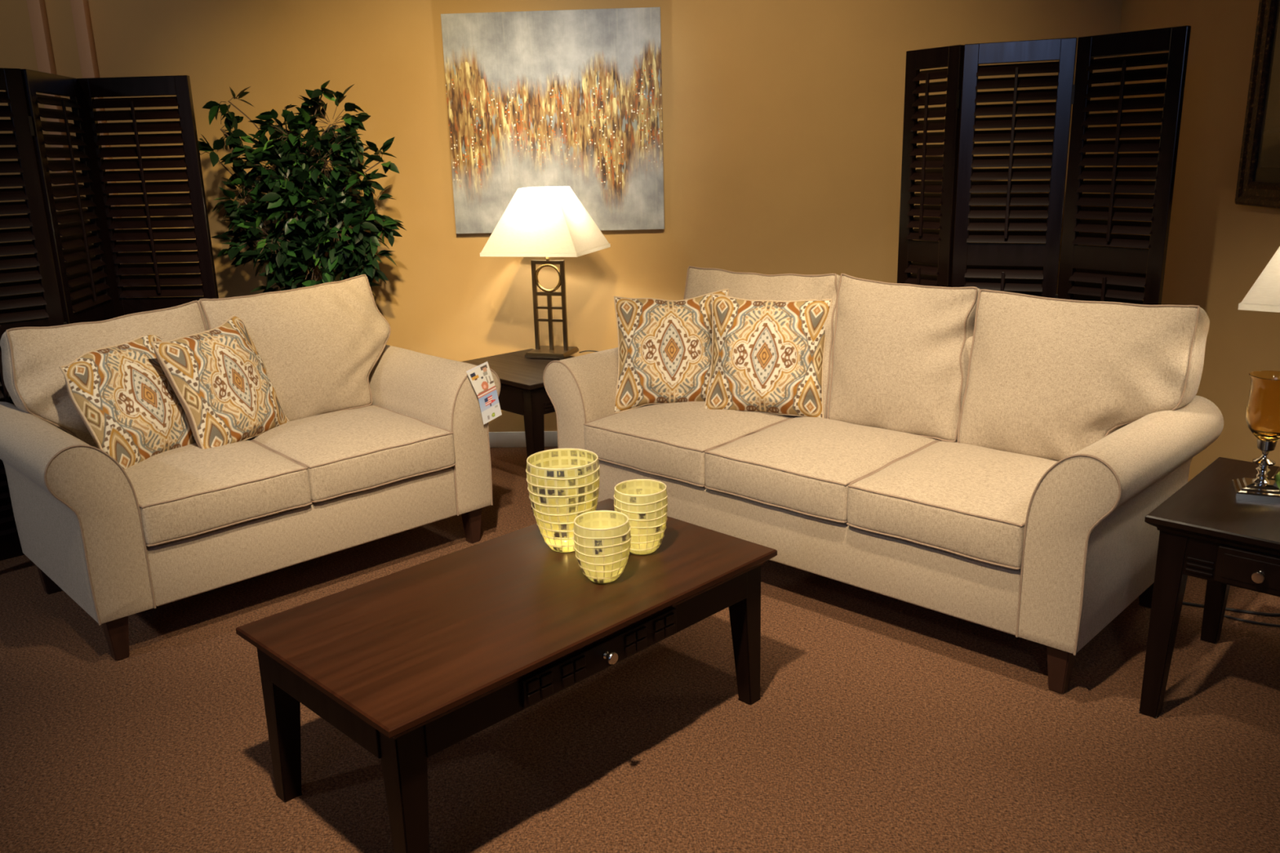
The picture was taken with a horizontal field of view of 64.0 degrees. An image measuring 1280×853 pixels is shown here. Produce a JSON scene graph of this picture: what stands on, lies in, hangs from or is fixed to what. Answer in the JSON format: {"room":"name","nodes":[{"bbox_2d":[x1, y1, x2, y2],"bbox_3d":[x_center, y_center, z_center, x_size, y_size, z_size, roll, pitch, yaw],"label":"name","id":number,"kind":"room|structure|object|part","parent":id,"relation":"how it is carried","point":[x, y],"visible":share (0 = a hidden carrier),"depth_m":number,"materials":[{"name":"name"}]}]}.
{"room":"store","nodes":[
{"label":"store","id":0,"kind":"room"},
{"bbox_2d":[0,0,1122,431],"bbox_3d":[-1.458,-1.348,5.215,7.500,3.000,0.151,-1,15,2],"label":"wall","id":1,"kind":"structure","parent":0,"point":[783,120],"depth_m":5.05,"materials":[{"name":"paint"}]},
{"bbox_2d":[26,0,78,223],"bbox_3d":[-2.913,-1.301,5.179,0.065,3.000,0.050,-1,15,2],"label":"trim","id":2,"kind":"structure","parent":1,"relation":"attached to","point":[36,8],"depth_m":5.01,"materials":[{"name":"brown wood"}]},
{"bbox_2d":[70,0,124,287],"bbox_3d":[-2.698,-1.304,5.170,0.065,3.000,0.050,-1,15,2],"label":"trim","id":3,"kind":"structure","parent":1,"relation":"attached to","point":[80,8],"depth_m":5.00,"materials":[{"name":"brown wood"}]},
{"bbox_2d":[488,431,557,447],"bbox_3d":[-0.127,0.061,5.460,4.900,0.085,0.015,-1,15,2],"label":"baseboard","id":4,"kind":"structure","parent":1,"relation":"attached to","point":[497,439],"depth_m":5.47,"materials":[{"name":"white"}]},
{"bbox_2d":[440,6,664,233],"bbox_3d":[-0.416,-1.488,5.039,1.054,1.040,0.034,-1,15,2],"label":"canvas painting","id":5,"kind":"object","parent":1,"relation":"attached to","point":[571,98],"visible":0.95,"depth_m":5.01,"materials":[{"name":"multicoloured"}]},
{"bbox_2d":[0,446,1279,852],"bbox_3d":[-1.518,1.574,0.332,7.700,0.100,11.200,-1,15,2],"label":"floor","id":6,"kind":"structure","parent":0,"point":[879,723],"depth_m":2.72,"materials":[{"name":"carpet"}]},
{"bbox_2d":[0,67,218,560],"bbox_3d":[-2.305,-0.450,4.116,0.391,1.840,1.117,11,19,38],"label":"folding screen","id":7,"kind":"object","parent":6,"relation":"on","point":[73,291],"visible":0.48,"depth_m":4.18,"materials":[{"name":"brown wood"}]},
{"bbox_3d":[-2.363,0.056,3.875,0.012,0.670,0.010,-15,20,-42],"label":"tilt rod","id":8,"kind":"part","parent":7,"relation":"part of","materials":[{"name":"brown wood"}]},
{"bbox_3d":[-2.394,-0.359,3.787,0.479,1.840,0.026,-15,20,-42],"label":"panel","id":9,"kind":"part","parent":7,"relation":"part of","materials":[{"name":"brown wood"}]},
{"bbox_3d":[-2.251,-0.471,4.189,0.026,1.840,0.493,-3,15,-7],"label":"panel","id":10,"kind":"part","parent":7,"relation":"part of","materials":[{"name":"brown wood"}]},
{"bbox_3d":[-2.230,-0.890,4.079,0.010,0.785,0.012,-3,15,-7],"label":"tilt rod","id":11,"kind":"part","parent":7,"relation":"part of","materials":[{"name":"brown wood"}]},
{"bbox_3d":[-2.063,-0.948,4.278,0.012,0.785,0.010,-1,15,2],"label":"tilt rod","id":12,"kind":"part","parent":7,"relation":"part of","materials":[{"name":"brown wood"}]},
{"bbox_3d":[-2.049,-0.539,4.420,0.467,1.840,0.026,-1,15,2],"label":"panel","id":13,"kind":"part","parent":7,"relation":"part of","materials":[{"name":"brown wood"}]},
{"bbox_2d":[0,274,500,661],"bbox_3d":[-1.428,0.036,3.832,1.648,1.045,0.895,-15,20,-42],"label":"loveseat","id":14,"kind":"object","parent":6,"relation":"on","point":[379,440],"visible":0.8,"depth_m":3.58,"materials":[{"name":"fabric"}]},
{"bbox_3d":[-2.171,0.534,3.762,0.068,0.157,0.068,-15,20,-42],"label":"leg","id":15,"kind":"part","parent":14,"relation":"part of","materials":[{"name":"brown wood"}]},
{"bbox_3d":[-1.937,0.253,3.396,0.250,0.568,0.870,-15,20,-42],"label":"arm","id":16,"kind":"part","parent":14,"relation":"part of","materials":[{"name":"fabric"}]},
{"bbox_2d":[0,302,204,448],"bbox_3d":[-1.870,-0.162,3.705,0.712,0.512,0.259,-15,20,-42],"label":"cushion","id":17,"kind":"object","parent":14,"relation":"on","point":[32,357],"depth_m":3.51,"materials":[{"name":"fabric"}]},
{"bbox_3d":[-1.656,0.660,3.245,0.068,0.157,0.068,-15,20,-42],"label":"leg","id":18,"kind":"part","parent":14,"relation":"part of","materials":[{"name":"brown wood"}]},
{"bbox_2d":[58,334,195,470],"bbox_3d":[-1.759,-0.091,3.589,0.228,0.432,0.456,5,16,22],"label":"throw pillow","id":19,"kind":"object","parent":14,"relation":"on","point":[122,393],"visible":0.77,"depth_m":3.49,"materials":[{"name":"fabric"}]},
{"bbox_2d":[124,439,311,544],"bbox_3d":[-1.542,0.187,3.554,0.554,0.178,0.614,-15,20,-42],"label":"seat cushion","id":20,"kind":"object","parent":14,"relation":"on","point":[189,492],"depth_m":3.38,"materials":[{"name":"fabric"}]},
{"bbox_2d":[151,315,288,448],"bbox_3d":[-1.535,-0.159,3.780,0.226,0.464,0.472,4,16,18],"label":"throw pillow","id":21,"kind":"object","parent":14,"relation":"on","point":[218,375],"visible":1,"depth_m":3.70,"materials":[{"name":"fabric"}]},
{"bbox_2d":[197,275,389,421],"bbox_3d":[-1.372,-0.315,4.166,0.779,0.538,0.263,-15,20,-42],"label":"cushion","id":22,"kind":"object","parent":14,"relation":"on","point":[322,348],"depth_m":4.11,"materials":[{"name":"fabric"}]},
{"bbox_3d":[-1.426,0.294,3.907,1.146,0.197,0.860,-15,20,-42],"label":"frame","id":23,"kind":"part","parent":14,"relation":"part of","materials":[{"name":"fabric"}]},
{"bbox_2d":[251,405,454,501],"bbox_3d":[-1.129,0.073,3.937,0.594,0.178,0.614,-15,20,-42],"label":"seat cushion","id":24,"kind":"object","parent":14,"relation":"on","point":[344,452],"depth_m":3.79,"materials":[{"name":"fabric"}]},
{"bbox_3d":[-0.932,-0.024,4.328,0.250,0.569,0.870,-15,20,-42],"label":"arm","id":25,"kind":"part","parent":14,"relation":"part of","materials":[{"name":"fabric"}]},
{"bbox_3d":[-0.680,0.391,4.150,0.068,0.157,0.068,-15,20,-42],"label":"leg","id":26,"kind":"part","parent":14,"relation":"part of","materials":[{"name":"brown wood"}]},
{"bbox_2d":[466,361,502,424],"bbox_3d":[-0.604,-0.128,3.985,0.152,0.246,0.008,-15,20,-42],"label":"tag","id":27,"kind":"object","parent":14,"relation":"hanging from","point":[481,378],"visible":1,"depth_m":3.99,"materials":[{"name":"paper"}]},
{"bbox_2d":[198,80,407,298],"bbox_3d":[-1.567,-0.648,4.825,0.958,1.856,0.464,-2,15,-3],"label":"potted ficus","id":28,"kind":"object","parent":6,"relation":"on","point":[299,245],"visible":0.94,"depth_m":4.67,"materials":[{"name":"green plant"}]},
{"bbox_2d":[235,498,777,852],"bbox_3d":[-0.279,0.626,2.663,0.677,0.456,1.223,13,21,43],"label":"coffee table","id":29,"kind":"object","parent":6,"relation":"on","point":[410,664],"visible":0.96,"depth_m":2.41,"materials":[{"name":"brown wood"}]},
{"bbox_3d":[-0.854,0.710,2.482,0.074,0.416,0.074,13,21,43],"label":"leg","id":30,"kind":"part","parent":29,"relation":"part of","materials":[{"name":"brown wood"}]},
{"bbox_3d":[-0.477,0.798,2.121,0.074,0.416,0.074,13,21,43],"label":"leg","id":31,"kind":"part","parent":29,"relation":"part of","materials":[{"name":"brown wood"}]},
{"bbox_2d":[525,448,599,552],"bbox_3d":[-0.207,0.211,2.818,0.201,0.259,0.201,-9,17,-25],"label":"candle holder","id":32,"kind":"object","parent":29,"relation":"on","point":[563,483],"visible":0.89,"depth_m":2.75,"materials":[{"name":"beige glass"}]},
{"bbox_3d":[-0.084,0.534,2.400,0.021,0.068,0.490,13,21,43],"label":"drawer","id":33,"kind":"part","parent":29,"relation":"part of","materials":[{"name":"brown wood"}]},
{"bbox_2d":[573,510,631,583],"bbox_3d":[-0.096,0.313,2.616,0.148,0.161,0.148,-6,16,-15],"label":"candle holder","id":34,"kind":"object","parent":29,"relation":"on","point":[601,538],"visible":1,"depth_m":2.57,"materials":[{"name":"beige glass"}]},
{"bbox_3d":[-0.070,0.537,2.386,0.030,0.031,0.031,13,21,43],"label":"knob","id":35,"kind":"part","parent":29,"relation":"part of","materials":[{"name":"silver metal"}]},
{"bbox_2d":[613,479,667,555],"bbox_3d":[0.003,0.252,2.793,0.147,0.183,0.147,9,18,35],"label":"candle holder","id":36,"kind":"object","parent":29,"relation":"on","point":[644,502],"visible":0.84,"depth_m":2.74,"materials":[{"name":"beige glass"}]},
{"bbox_3d":[0.287,0.578,2.865,0.074,0.416,0.074,13,21,43],"label":"leg","id":37,"kind":"part","parent":29,"relation":"part of","materials":[{"name":"brown wood"}]},
{"bbox_2d":[462,348,573,509],"bbox_3d":[-0.493,-0.003,4.793,0.540,0.575,0.680,-15,20,-42],"label":"end table","id":38,"kind":"object","parent":6,"relation":"on","point":[522,392],"visible":0.2,"depth_m":4.45,"materials":[{"name":"brown wood"}]},
{"bbox_3d":[-0.455,0.102,4.476,0.070,0.535,0.070,-15,20,-42],"label":"leg","id":39,"kind":"part","parent":38,"relation":"part of","materials":[{"name":"brown wood"}]},
{"bbox_2d":[480,186,610,359],"bbox_3d":[-0.434,-0.726,4.845,0.470,0.790,0.470,3,16,17],"label":"table lamp","id":40,"kind":"object","parent":38,"relation":"on","point":[549,221],"visible":1,"depth_m":4.66,"materials":[{"name":"white fabric"}]},
{"bbox_3d":[-0.440,-0.965,4.781,0.470,0.295,0.470,3,16,17],"label":"lamp shade","id":41,"kind":"part","parent":40,"relation":"part of","materials":[{"name":"fabric"}]},
{"bbox_2d":[578,350,599,352],"bbox_3d":[-0.202,-0.355,4.950,0.189,0.006,0.058,8,18,32],"label":"lamp cord","id":42,"kind":"object","parent":38,"relation":"on","point":[585,350],"visible":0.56,"depth_m":5.00,"materials":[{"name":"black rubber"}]},
{"bbox_2d":[542,266,1223,693],"bbox_3d":[0.716,0.012,3.702,2.260,1.053,0.895,13,20,42],"label":"sofa","id":43,"kind":"object","parent":6,"relation":"on","point":[999,460],"visible":0.88,"depth_m":3.28,"materials":[{"name":"fabric"}]},
{"bbox_3d":[-0.001,-0.069,4.407,0.250,0.568,0.870,13,20,42],"label":"arm","id":44,"kind":"part","parent":43,"relation":"part of","materials":[{"name":"fabric"}]},
{"bbox_2d":[613,288,728,413],"bbox_3d":[0.127,-0.305,4.143,0.493,0.466,0.230,-2,15,-2],"label":"throw pillow","id":45,"kind":"object","parent":43,"relation":"on","point":[664,346],"visible":0.81,"depth_m":4.08,"materials":[{"name":"fabric"}]},
{"bbox_2d":[584,401,795,484],"bbox_3d":[0.206,0.020,4.007,0.615,0.179,0.614,13,20,42],"label":"seat cushion","id":46,"kind":"object","parent":43,"relation":"on","point":[670,442],"depth_m":3.84,"materials":[{"name":"fabric"}]},
{"bbox_2d":[684,267,839,417],"bbox_3d":[0.487,-0.369,4.182,0.815,0.546,0.264,13,20,42],"label":"cushion","id":47,"kind":"object","parent":43,"relation":"on","point":[699,281],"depth_m":3.99,"materials":[{"name":"fabric"}]},
{"bbox_2d":[703,293,832,417],"bbox_3d":[0.490,-0.270,3.953,0.482,0.469,0.226,2,15,12],"label":"throw pillow","id":48,"kind":"object","parent":43,"relation":"on","point":[768,356],"visible":0.99,"depth_m":3.88,"materials":[{"name":"fabric"}]},
{"bbox_3d":[0.728,0.274,3.778,1.758,0.197,0.860,13,20,42],"label":"frame","id":49,"kind":"part","parent":43,"relation":"part of","materials":[{"name":"fabric"}]},
{"bbox_2d":[704,416,935,521],"bbox_3d":[0.640,0.116,3.606,0.582,0.180,0.614,13,20,42],"label":"seat cushion","id":50,"kind":"object","parent":43,"relation":"on","point":[808,468],"depth_m":3.47,"materials":[{"name":"fabric"}]},
{"bbox_2d":[828,275,980,440],"bbox_3d":[0.958,-0.265,3.744,0.575,0.546,0.260,13,20,42],"label":"cushion","id":51,"kind":"object","parent":43,"relation":"on","point":[902,357],"depth_m":3.64,"materials":[{"name":"fabric"}]},
{"bbox_2d":[847,440,1057,567],"bbox_3d":[1.055,0.209,3.223,0.563,0.178,0.614,13,20,42],"label":"seat cushion","id":52,"kind":"object","parent":43,"relation":"on","point":[966,500],"depth_m":3.08,"materials":[{"name":"fabric"}]},
{"bbox_3d":[0.950,-0.138,3.919,1.756,0.513,0.210,13,20,42],"label":"backrest","id":53,"kind":"part","parent":43,"relation":"part of","materials":[{"name":"fabric"}]},
{"bbox_3d":[1.194,0.677,2.910,0.068,0.157,0.068,13,20,42],"label":"leg","id":54,"kind":"part","parent":43,"relation":"part of","materials":[{"name":"brown wood"}]},
{"bbox_2d":[959,290,1209,461],"bbox_3d":[1.411,-0.154,3.328,0.714,0.531,0.262,13,20,42],"label":"cushion","id":55,"kind":"object","parent":43,"relation":"on","point":[1046,378],"depth_m":3.25,"materials":[{"name":"fabric"}]},
{"bbox_3d":[1.455,0.256,3.060,0.250,0.569,0.870,13,20,42],"label":"arm","id":56,"kind":"part","parent":43,"relation":"part of","materials":[{"name":"fabric"}]},
{"bbox_3d":[1.704,0.525,3.424,0.068,0.157,0.068,13,20,42],"label":"leg","id":57,"kind":"part","parent":43,"relation":"part of","materials":[{"name":"brown wood"}]},
{"bbox_2d":[897,25,1191,305],"bbox_3d":[1.498,-0.541,4.051,1.049,1.860,0.129,10,19,37],"label":"folding screen","id":58,"kind":"object","parent":6,"relation":"on","point":[1111,266],"visible":0.66,"depth_m":3.90,"materials":[{"name":"brown wood"}]},
{"bbox_3d":[1.167,-0.252,4.356,0.010,0.840,0.012,-11,18,-33],"label":"tilt rod","id":59,"kind":"part","parent":58,"relation":"part of","materials":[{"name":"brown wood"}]},
{"bbox_3d":[1.145,-1.089,4.131,0.010,0.635,0.012,-11,18,-33],"label":"tilt rod","id":60,"kind":"part","parent":58,"relation":"part of","materials":[{"name":"brown wood"}]},
{"bbox_3d":[1.184,-0.595,4.281,0.026,1.860,0.270,-11,18,-33],"label":"panel","id":61,"kind":"part","parent":58,"relation":"part of","materials":[{"name":"brown wood"}]},
{"bbox_3d":[1.444,-0.205,4.154,0.012,0.840,0.010,5,16,23],"label":"tilt rod","id":62,"kind":"part","parent":58,"relation":"part of","materials":[{"name":"brown wood"}]},
{"bbox_3d":[1.423,-1.042,3.928,0.012,0.635,0.010,5,16,23],"label":"tilt rod","id":63,"kind":"part","parent":58,"relation":"part of","materials":[{"name":"brown wood"}]},
{"bbox_3d":[1.449,-0.550,4.089,0.398,1.860,0.026,5,16,23],"label":"panel","id":64,"kind":"part","parent":58,"relation":"part of","materials":[{"name":"brown wood"}]},
{"bbox_3d":[1.742,-0.152,3.928,0.010,0.840,0.012,-12,19,-35],"label":"tilt rod","id":65,"kind":"part","parent":58,"relation":"part of","materials":[{"name":"brown wood"}]},
{"bbox_3d":[1.720,-0.989,3.703,0.010,0.635,0.012,-12,19,-35],"label":"tilt rod","id":66,"kind":"part","parent":58,"relation":"part of","materials":[{"name":"brown wood"}]},
{"bbox_3d":[1.759,-0.495,3.854,0.026,1.860,0.397,-12,19,-35],"label":"panel","id":67,"kind":"part","parent":58,"relation":"part of","materials":[{"name":"brown wood"}]},
{"bbox_2d":[1138,457,1279,719],"bbox_3d":[1.736,0.482,2.778,0.540,0.575,0.680,12,20,41],"label":"end table","id":68,"kind":"object","parent":6,"relation":"on","point":[1209,534],"visible":0.98,"depth_m":2.67,"materials":[{"name":"brown wood"}]},
{"bbox_3d":[1.406,0.523,2.732,0.070,0.535,0.070,12,20,41],"label":"leg","id":69,"kind":"part","parent":68,"relation":"part of","materials":[{"name":"brown wood"}]},
{"bbox_3d":[1.773,0.412,3.112,0.070,0.535,0.070,12,20,41],"label":"leg","id":70,"kind":"part","parent":68,"relation":"part of","materials":[{"name":"brown wood"}]},
{"bbox_3d":[1.526,0.359,2.516,0.200,0.095,0.019,12,20,41],"label":"drawer","id":71,"kind":"part","parent":68,"relation":"part of","materials":[{"name":"brown wood"}]},
{"bbox_2d":[1231,370,1279,503],"bbox_3d":[1.676,0.025,2.737,0.124,0.331,0.124,5,16,23],"label":"candle holder","id":72,"kind":"object","parent":68,"relation":"on","point":[1263,407],"visible":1,"depth_m":2.72,"materials":[{"name":"silver metal"}]},
{"bbox_2d":[1245,370,1279,441],"bbox_3d":[1.674,-0.047,2.717,0.124,0.181,0.124,5,16,23],"label":"cup","id":73,"kind":"object","parent":72,"relation":"on","point":[1263,407],"depth_m":2.69,"materials":[{"name":"orange glass"}]},
{"bbox_3d":[1.678,0.091,2.755,0.054,0.126,0.054,5,16,23],"label":"stem","id":74,"kind":"part","parent":72,"relation":"part of","materials":[{"name":"silver metal"}]},
{"bbox_3d":[1.510,0.365,2.499,0.031,0.031,0.030,12,20,41],"label":"knob","id":75,"kind":"part","parent":68,"relation":"part of","materials":[{"name":"silver metal"}]},
{"bbox_2d":[1238,246,1279,481],"bbox_3d":[1.895,-0.229,2.776,0.430,0.790,0.430,11,19,38],"label":"table lamp","id":76,"kind":"object","parent":68,"relation":"on","point":[1264,295],"visible":0.84,"depth_m":2.69,"materials":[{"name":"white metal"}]},
{"bbox_3d":[1.889,-0.468,2.711,0.430,0.295,0.430,11,19,38],"label":"lamp shade","id":77,"kind":"part","parent":76,"relation":"part of","materials":[{"name":"fabric"}]},
{"bbox_2d":[1275,471,1279,482],"bbox_3d":[1.780,0.140,2.813,0.060,0.065,0.060,-1,15,0],"label":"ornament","id":78,"kind":"object","parent":68,"relation":"on","point":[1277,475],"visible":0.72,"depth_m":2.81,"materials":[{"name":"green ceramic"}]},
{"bbox_2d":[1182,601,1279,616],"bbox_3d":[1.949,0.601,3.400,0.512,0.009,0.054,4,16,19],"label":"power cord","id":79,"kind":"object","parent":6,"relation":"on","point":[1184,602],"visible":0.56,"depth_m":3.37,"materials":[{"name":"black rubber"}]},
{"bbox_2d":[1224,614,1279,626],"bbox_3d":[2.028,0.629,3.290,0.353,0.007,0.050,5,16,23],"label":"power cord","id":80,"kind":"object","parent":6,"relation":"on","point":[1225,615],"visible":0.74,"depth_m":3.29,"materials":[{"name":"black rubber"}]},
{"bbox_2d":[1101,0,1279,482],"bbox_3d":[2.164,0.030,-0.250,0.151,3.000,11.150,-1,15,2],"label":"wall","id":81,"kind":"structure","parent":0,"point":[1218,247],"depth_m":3.99,"materials":[{"name":"paint"}]},
{"bbox_2d":[1235,0,1279,208],"bbox_3d":[2.198,-1.214,3.289,0.033,1.020,0.820,-1,15,2],"label":"framed picture","id":82,"kind":"object","parent":81,"relation":"attached to","point":[1258,183],"visible":1,"depth_m":3.63,"materials":[{"name":"black wood"}]},
{"bbox_2d":[1259,11,1279,168],"bbox_3d":[2.201,-1.221,3.287,0.004,0.765,0.590,-1,15,2],"label":"print","id":83,"kind":"object","parent":82,"relation":"attached to","point":[1269,149],"depth_m":3.58}
]}

